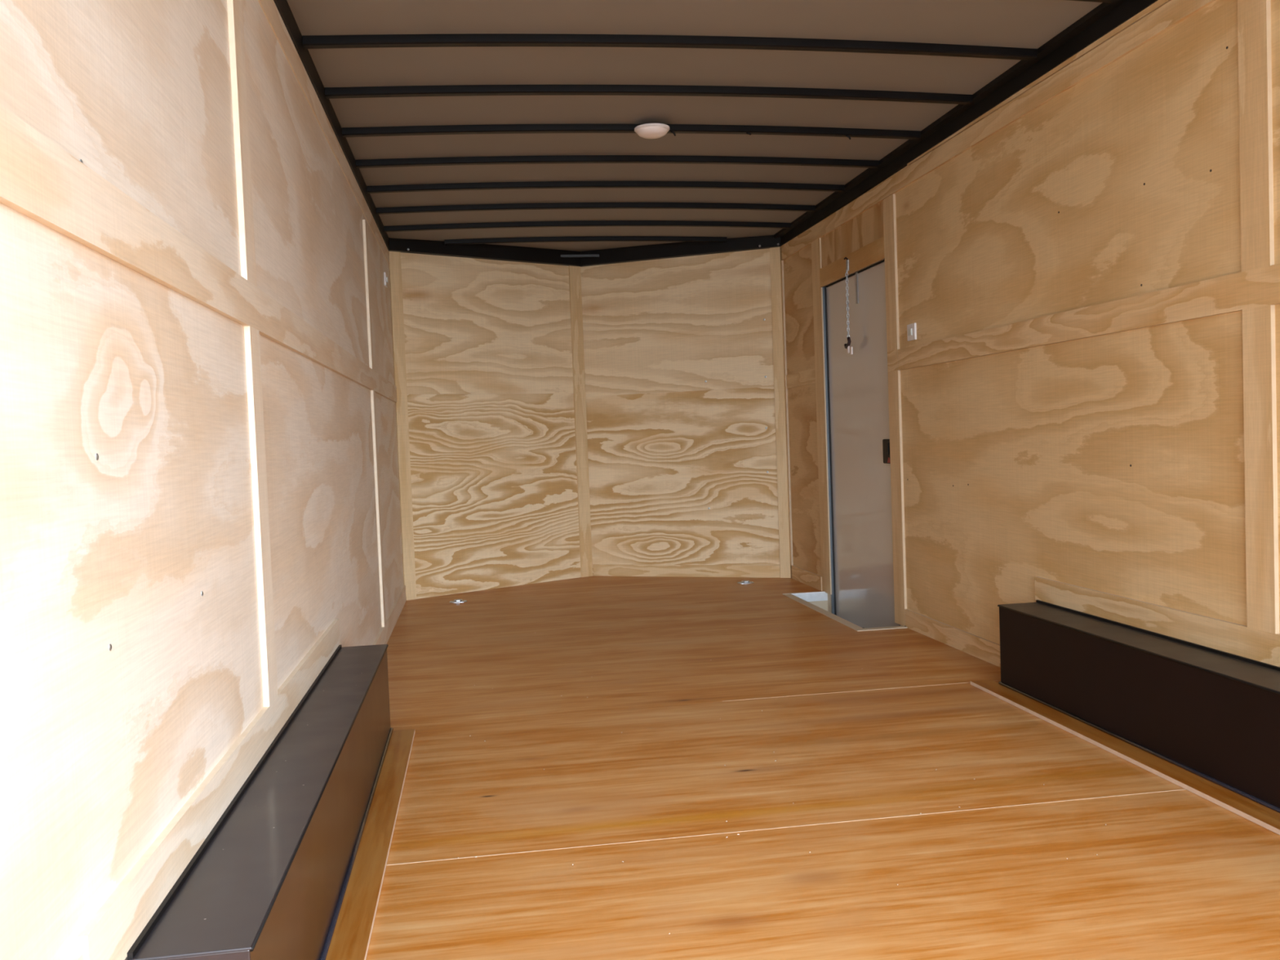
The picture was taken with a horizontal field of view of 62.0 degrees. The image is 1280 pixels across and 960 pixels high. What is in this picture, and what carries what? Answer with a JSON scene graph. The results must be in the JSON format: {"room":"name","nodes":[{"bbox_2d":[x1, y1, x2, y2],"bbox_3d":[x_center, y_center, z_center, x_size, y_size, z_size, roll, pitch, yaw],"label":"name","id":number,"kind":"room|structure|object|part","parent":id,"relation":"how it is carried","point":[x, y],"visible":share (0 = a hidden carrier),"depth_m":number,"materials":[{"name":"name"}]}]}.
{"room":"cargo space","nodes":[
{"label":"cargo space","id":0,"kind":"room"},
{"bbox_2d":[0,0,404,959],"bbox_3d":[-0.945,-0.238,2.781,0.052,2.510,7.597,-3,2,-9],"label":"wall","id":1,"kind":"structure","parent":0,"point":[131,666],"depth_m":1.61,"materials":[{"name":"wood"}]},
{"bbox_2d":[71,951,84,959],"bbox_3d":[-0.476,0.769,0.156,0.008,0.370,2.200,-3,2,-9],"label":"trim","id":2,"kind":"structure","parent":1,"relation":"attached to","point":[80,955],"depth_m":1.23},
{"bbox_2d":[0,104,396,402],"bbox_3d":[-0.916,-0.395,2.745,0.012,0.097,7.527,-3,2,-9],"label":"trim","id":3,"kind":"structure","parent":1,"relation":"attached to","point":[40,180],"depth_m":1.52,"materials":[{"name":"beige wood"}]},
{"bbox_2d":[76,618,340,959],"bbox_3d":[-0.817,0.534,2.357,0.012,0.085,2.268,-3,2,-9],"label":"trim","id":4,"kind":"structure","parent":1,"relation":"attached to","point":[114,928],"depth_m":1.67,"materials":[{"name":"beige wood"}]},
{"bbox_2d":[226,0,257,287],"bbox_3d":[-0.868,-0.776,2.316,0.012,0.695,0.100,-3,2,-9],"label":"trim","id":5,"kind":"structure","parent":1,"relation":"attached to","point":[235,15],"depth_m":2.29,"materials":[{"name":"beige wood"}]},
{"bbox_2d":[244,325,278,706],"bbox_3d":[-0.835,0.080,2.350,0.012,0.825,0.100,-3,2,-9],"label":"trim","id":6,"kind":"structure","parent":1,"relation":"attached to","point":[252,347],"depth_m":2.32,"materials":[{"name":"beige wood"}]},
{"bbox_2d":[257,0,389,264],"bbox_3d":[-0.951,-1.218,2.712,0.004,0.082,7.527,-3,2,-9],"label":"trim","id":7,"kind":"structure","parent":1,"relation":"attached to","point":[268,7],"depth_m":3.51,"materials":[{"name":"beige wood"}]},
{"bbox_2d":[273,0,389,250],"bbox_3d":[-0.955,-1.314,2.718,0.015,0.106,7.547,-3,2,-9],"label":"trim","id":8,"kind":"structure","parent":1,"relation":"attached to","point":[282,6],"depth_m":3.69,"materials":[{"name":"black paint"}]},
{"bbox_2d":[362,219,373,369],"bbox_3d":[-1.279,-0.867,5.011,0.012,0.695,0.085,-3,2,-9],"label":"trim","id":9,"kind":"structure","parent":1,"relation":"attached to","point":[364,222],"depth_m":4.98,"materials":[{"name":"beige wood"}]},
{"bbox_2d":[370,390,386,626],"bbox_3d":[-1.241,0.135,5.050,0.012,1.118,0.085,-3,2,-9],"label":"trim","id":10,"kind":"structure","parent":1,"relation":"attached to","point":[372,392],"depth_m":5.02,"materials":[{"name":"beige wood"}]},
{"bbox_2d":[383,271,387,287],"bbox_3d":[-1.453,-1.146,6.096,0.017,0.075,0.090,-3,2,-9],"label":"wall switch","id":11,"kind":"object","parent":1,"relation":"attached to","point":[385,277],"visible":1,"depth_m":6.05,"materials":[{"name":"white plastic"}]},
{"bbox_2d":[373,585,406,644],"bbox_3d":[-1.207,0.743,5.000,0.012,0.095,3.059,-3,2,-9],"label":"trim","id":12,"kind":"structure","parent":1,"relation":"attached to","point":[383,637],"depth_m":5.47,"materials":[{"name":"beige wood"}]},
{"bbox_2d":[400,252,581,599],"bbox_3d":[-0.941,-0.402,6.934,1.450,2.510,0.050,-4,3,-37],"label":"wall","id":13,"kind":"structure","parent":0,"point":[488,352],"depth_m":6.88,"materials":[{"name":"beige wood"}]},
{"bbox_2d":[388,250,416,600],"bbox_3d":[-1.451,-0.325,6.508,0.075,2.128,0.012,-4,3,-37],"label":"trim","id":14,"kind":"structure","parent":13,"relation":"attached to","point":[395,268],"depth_m":6.50,"materials":[{"name":"beige wood"}]},
{"bbox_2d":[389,237,583,266],"bbox_3d":[-0.963,-1.476,6.851,1.410,0.106,0.055,-4,3,-37],"label":"trim","id":15,"kind":"structure","parent":13,"relation":"attached to","point":[487,251],"depth_m":6.82,"materials":[{"name":"black paint"}]},
{"bbox_2d":[568,265,592,577],"bbox_3d":[-0.406,-0.396,7.300,0.091,2.128,0.012,-4,3,-37],"label":"trim","id":16,"kind":"structure","parent":13,"relation":"attached to","point":[575,275],"depth_m":7.29,"materials":[{"name":"beige wood"}]},
{"bbox_2d":[580,248,779,575],"bbox_3d":[0.289,-0.456,7.118,1.450,2.510,0.052,-1,2,20],"label":"wall","id":17,"kind":"structure","parent":0,"point":[678,351],"depth_m":7.10,"materials":[{"name":"wood"}]},
{"bbox_2d":[407,235,781,266],"bbox_3d":[-0.298,-1.506,6.952,2.362,0.106,0.722,-3,2,-9],"label":"trim","id":18,"kind":"structure","parent":17,"relation":"attached to","point":[664,251],"depth_m":7.02,"materials":[{"name":"black paint"}]},
{"bbox_3d":[-0.404,-1.508,7.168,0.260,0.016,0.025,-3,2,-9],"label":"gusset plate","id":19,"kind":"part","parent":18,"relation":"part of","materials":[{"name":"grey metal"}]},
{"bbox_2d":[592,564,780,577],"bbox_3d":[0.294,0.610,7.143,1.312,0.080,0.008,-1,2,20],"label":"trim","id":20,"kind":"structure","parent":17,"relation":"attached to","point":[599,570],"depth_m":7.13,"materials":[{"name":"beige wood"}]},
{"bbox_2d":[769,246,793,577],"bbox_3d":[0.908,-0.428,6.864,0.074,2.128,0.012,-1,2,20],"label":"trim","id":21,"kind":"structure","parent":17,"relation":"attached to","point":[775,252],"depth_m":6.86,"materials":[{"name":"beige wood"}]},
{"bbox_2d":[286,0,1102,251],"bbox_3d":[0.200,-1.456,3.253,2.520,0.122,8.266,-3,2,-9],"label":"ceiling","id":22,"kind":"structure","parent":0,"point":[1021,24],"depth_m":3.93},
{"bbox_2d":[444,235,726,244],"bbox_3d":[-0.328,-1.521,6.725,1.788,0.051,0.036,-3,2,-9],"label":"bow","id":23,"kind":"object","parent":22,"relation":"attached to","point":[580,238],"visible":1,"depth_m":6.71,"materials":[{"name":"black paint"}]},
{"bbox_2d":[383,220,791,231],"bbox_3d":[-0.277,-1.499,6.252,2.392,0.062,0.036,-3,2,-9],"label":"bow","id":24,"kind":"object","parent":22,"relation":"attached to","point":[569,223],"visible":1,"depth_m":6.23,"materials":[{"name":"black paint"}]},
{"bbox_2d":[376,202,815,214],"bbox_3d":[-0.205,-1.483,5.781,2.392,0.062,0.036,-3,2,-9],"label":"bow","id":25,"kind":"object","parent":22,"relation":"attached to","point":[470,207],"visible":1,"depth_m":5.76,"materials":[{"name":"black paint"}]},
{"bbox_2d":[366,180,844,193],"bbox_3d":[-0.134,-1.467,5.310,2.392,0.062,0.036,-3,2,-9],"label":"bow","id":26,"kind":"object","parent":22,"relation":"attached to","point":[604,184],"visible":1,"depth_m":5.29,"materials":[{"name":"black paint"}]},
{"bbox_2d":[355,155,879,168],"bbox_3d":[-0.062,-1.451,4.840,2.392,0.062,0.036,-3,2,-9],"label":"bow","id":27,"kind":"object","parent":22,"relation":"attached to","point":[485,160],"visible":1,"depth_m":4.82,"materials":[{"name":"black paint"}]},
{"bbox_2d":[342,123,920,139],"bbox_3d":[0.010,-1.435,4.369,2.392,0.062,0.036,-3,2,-9],"label":"bow","id":28,"kind":"object","parent":22,"relation":"attached to","point":[584,127],"visible":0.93,"depth_m":4.33,"materials":[{"name":"black paint"}]},
{"bbox_2d":[324,84,972,104],"bbox_3d":[0.082,-1.419,3.898,2.392,0.062,0.036,-3,2,-9],"label":"bow","id":29,"kind":"object","parent":22,"relation":"attached to","point":[517,89],"visible":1,"depth_m":3.87,"materials":[{"name":"black paint"}]},
{"bbox_2d":[634,123,669,138],"bbox_3d":[0.050,-1.410,4.322,0.144,0.036,0.144,-3,2,-9],"label":"recessed light","id":30,"kind":"object","parent":22,"relation":"in","point":[647,131],"visible":1,"depth_m":4.28,"materials":[{"name":"white plastic"}]},
{"bbox_2d":[302,33,1036,60],"bbox_3d":[0.154,-1.404,3.428,2.392,0.062,0.036,-3,2,-9],"label":"bow","id":31,"kind":"object","parent":22,"relation":"attached to","point":[359,41],"visible":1,"depth_m":3.40,"materials":[{"name":"black paint"}]},
{"bbox_2d":[1071,0,1119,3],"bbox_3d":[0.226,-1.388,2.957,2.392,0.062,0.036,-3,2,-9],"label":"bow","id":32,"kind":"object","parent":22,"relation":"attached to","point":[1097,1],"visible":1,"depth_m":3.13,"materials":[{"name":"black paint"}]},
{"bbox_2d":[365,575,1279,959],"bbox_3d":[0.292,0.875,3.321,2.500,0.151,8.216,-3,2,-9],"label":"floor","id":33,"kind":"structure","parent":0,"point":[856,735],"depth_m":2.69,"materials":[{"name":"brown wood"}]},
{"bbox_2d":[127,644,393,959],"bbox_3d":[-0.733,0.721,2.429,0.158,0.307,2.126,-3,2,-9],"label":"box","id":34,"kind":"object","parent":33,"relation":"on","point":[269,880],"visible":1,"depth_m":1.92,"materials":[{"name":"black paint"}]},
{"bbox_2d":[325,728,414,959],"bbox_3d":[-0.443,0.901,1.301,0.077,0.012,4.445,-3,2,-9],"label":"trim","id":35,"kind":"structure","parent":33,"relation":"on","point":[351,937],"depth_m":2.40,"materials":[{"name":"brown wood"}]},
{"bbox_2d":[449,599,466,603],"bbox_3d":[-1.091,0.724,6.391,0.104,0.014,0.068,-3,2,-9],"label":"ring","id":36,"kind":"object","parent":33,"relation":"on","point":[455,600],"visible":1,"depth_m":6.37,"materials":[{"name":"metal"}]},
{"bbox_2d":[737,580,754,583],"bbox_3d":[0.668,0.644,6.738,0.104,0.014,0.068,-3,2,-9],"label":"ring","id":37,"kind":"object","parent":33,"relation":"on","point":[742,581],"visible":1,"depth_m":6.72,"materials":[{"name":"metal"}]},
{"bbox_2d":[457,626,1106,933],"bbox_3d":[0.193,0.788,3.698,1.587,0.002,3.290,-3,2,-9],"label":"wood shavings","id":38,"kind":"object","parent":33,"relation":"on","point":[780,627],"visible":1,"depth_m":2.55},
{"bbox_2d":[782,591,907,631],"bbox_3d":[1.084,0.742,5.614,0.319,0.136,1.237,-3,2,-9],"label":"well","id":39,"kind":"object","parent":33,"relation":"in","point":[808,599],"visible":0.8,"depth_m":5.94,"materials":[{"name":"metal"}]},
{"bbox_2d":[970,680,1279,835],"bbox_3d":[1.582,0.811,1.645,0.080,0.012,4.520,-3,2,-9],"label":"trim","id":40,"kind":"structure","parent":33,"relation":"on","point":[1251,811],"depth_m":2.90,"materials":[{"name":"brown wood"}]},
{"bbox_2d":[997,600,1279,813],"bbox_3d":[1.517,0.622,2.770,0.158,0.307,2.126,-3,2,-9],"label":"box","id":41,"kind":"object","parent":33,"relation":"on","point":[1212,714],"visible":0.94,"depth_m":2.95,"materials":[{"name":"black paint"}]},
{"bbox_3d":[1.514,0.479,2.764,0.153,0.004,2.126,-3,2,-9],"label":"plate","id":42,"kind":"part","parent":41,"relation":"part of","materials":[{"name":"black metal"}]},
{"bbox_2d":[783,0,1279,644],"bbox_3d":[1.533,-0.347,3.156,0.052,2.510,7.597,-3,2,-9],"label":"wall","id":43,"kind":"structure","parent":0,"point":[1112,463],"depth_m":3.51,"materials":[{"name":"beige wood"}]},
{"bbox_2d":[786,368,815,388],"bbox_3d":[0.984,-0.621,6.527,0.006,0.087,0.612,-3,2,-9],"label":"trim","id":44,"kind":"structure","parent":43,"relation":"attached to","point":[808,376],"depth_m":6.50,"materials":[{"name":"beige wood"}]},
{"bbox_2d":[791,564,822,591],"bbox_3d":[1.027,0.602,6.575,0.012,0.085,0.612,-3,2,-9],"label":"trim","id":45,"kind":"structure","parent":43,"relation":"attached to","point":[808,578],"depth_m":6.54,"materials":[{"name":"beige wood"}]},
{"bbox_2d":[811,237,831,594],"bbox_3d":[1.050,-0.360,6.159,0.008,2.037,0.152,-3,2,-9],"label":"trim","id":46,"kind":"structure","parent":43,"relation":"attached to","point":[815,245],"depth_m":6.15,"materials":[{"name":"beige wood"}]},
{"bbox_2d":[844,257,858,354],"bbox_3d":[1.106,-0.915,5.600,0.054,0.515,0.102,-3,2,-9],"label":"chain","id":47,"kind":"object","parent":43,"relation":"hanging from","point":[846,345],"visible":1,"depth_m":5.59,"materials":[{"name":"metal"}]},
{"bbox_3d":[1.090,-0.926,5.593,0.015,0.370,0.015,-1,3,35],"label":"chain","id":48,"kind":"part","parent":47,"relation":"part of","materials":[{"name":"metal"}]},
{"bbox_2d":[819,235,884,287],"bbox_3d":[1.102,-1.132,5.575,0.012,0.104,0.966,-3,2,-9],"label":"trim","id":49,"kind":"structure","parent":43,"relation":"attached to","point":[872,253],"depth_m":5.50,"materials":[{"name":"beige wood"}]},
{"bbox_2d":[822,258,900,628],"bbox_3d":[1.173,-0.154,5.609,0.066,1.904,1.010,-3,2,-9],"label":"door","id":50,"kind":"structure","parent":43,"relation":"in","point":[856,384],"depth_m":5.63,"materials":[{"name":"grey metal"}]},
{"bbox_3d":[1.209,-0.154,5.184,0.010,0.060,0.020,-3,2,-9],"label":"latch lever","id":51,"kind":"part","parent":50,"relation":"part of","materials":[{"name":"black plastic"}]},
{"bbox_2d":[883,193,899,351],"bbox_3d":[1.190,-0.976,5.042,0.012,0.724,0.125,-3,2,-9],"label":"trim","id":52,"kind":"structure","parent":43,"relation":"attached to","point":[889,202],"depth_m":5.03,"materials":[{"name":"beige wood"}]},
{"bbox_2d":[887,349,898,372],"bbox_3d":[1.205,-0.566,5.058,0.012,0.097,0.125,-3,2,-9],"label":"trim","id":53,"kind":"structure","parent":43,"relation":"attached to","point":[892,356],"depth_m":5.05,"materials":[{"name":"beige wood"}]},
{"bbox_2d":[888,369,906,626],"bbox_3d":[1.230,0.088,5.084,0.012,1.213,0.125,-3,2,-9],"label":"trim","id":54,"kind":"structure","parent":43,"relation":"attached to","point":[894,377],"depth_m":5.07,"materials":[{"name":"beige wood"}]},
{"bbox_2d":[906,322,916,341],"bbox_3d":[1.232,-0.672,4.836,0.017,0.075,0.085,-3,2,-9],"label":"wall switch","id":55,"kind":"object","parent":43,"relation":"attached to","point":[911,328],"visible":1,"depth_m":4.82,"materials":[{"name":"white plastic"}]},
{"bbox_2d":[904,608,1000,667],"bbox_3d":[1.351,0.673,4.449,0.012,0.085,1.202,-3,2,-9],"label":"trim","id":56,"kind":"structure","parent":43,"relation":"attached to","point":[985,650],"depth_m":4.51,"materials":[{"name":"beige wood"}]},
{"bbox_2d":[773,0,1157,245],"bbox_3d":[1.447,-1.419,3.081,0.059,0.106,7.547,-3,2,-9],"label":"trim","id":57,"kind":"structure","parent":43,"relation":"attached to","point":[1105,17],"depth_m":4.01,"materials":[{"name":"black paint"}]},
{"bbox_2d":[780,0,1216,260],"bbox_3d":[1.472,-1.320,3.078,0.012,0.090,7.527,-3,2,-9],"label":"trim","id":58,"kind":"structure","parent":43,"relation":"attached to","point":[1171,13],"depth_m":3.82,"materials":[{"name":"beige wood"}]},
{"bbox_2d":[897,263,1279,369],"bbox_3d":[1.642,-0.469,2.193,0.012,0.097,5.670,-3,2,-9],"label":"trim","id":59,"kind":"structure","parent":43,"relation":"attached to","point":[1260,286],"depth_m":3.27,"materials":[{"name":"beige wood"}]},
{"bbox_2d":[1034,576,1279,666],"bbox_3d":[1.602,0.429,2.723,0.012,0.085,2.268,-3,2,-9],"label":"trim","id":60,"kind":"structure","parent":43,"relation":"attached to","point":[1234,638],"depth_m":3.10,"materials":[{"name":"beige wood"}]},
{"bbox_2d":[1237,0,1274,271],"bbox_3d":[1.550,-0.898,2.681,0.012,0.727,0.100,-3,2,-9],"label":"trim","id":61,"kind":"structure","parent":43,"relation":"attached to","point":[1254,16],"depth_m":2.67,"materials":[{"name":"beige wood"}]},
{"bbox_2d":[1242,304,1279,634],"bbox_3d":[1.583,-0.026,2.715,0.012,0.825,0.100,-3,2,-9],"label":"trim","id":62,"kind":"structure","parent":43,"relation":"attached to","point":[1259,346],"depth_m":2.71,"materials":[{"name":"beige wood"}]}
]}

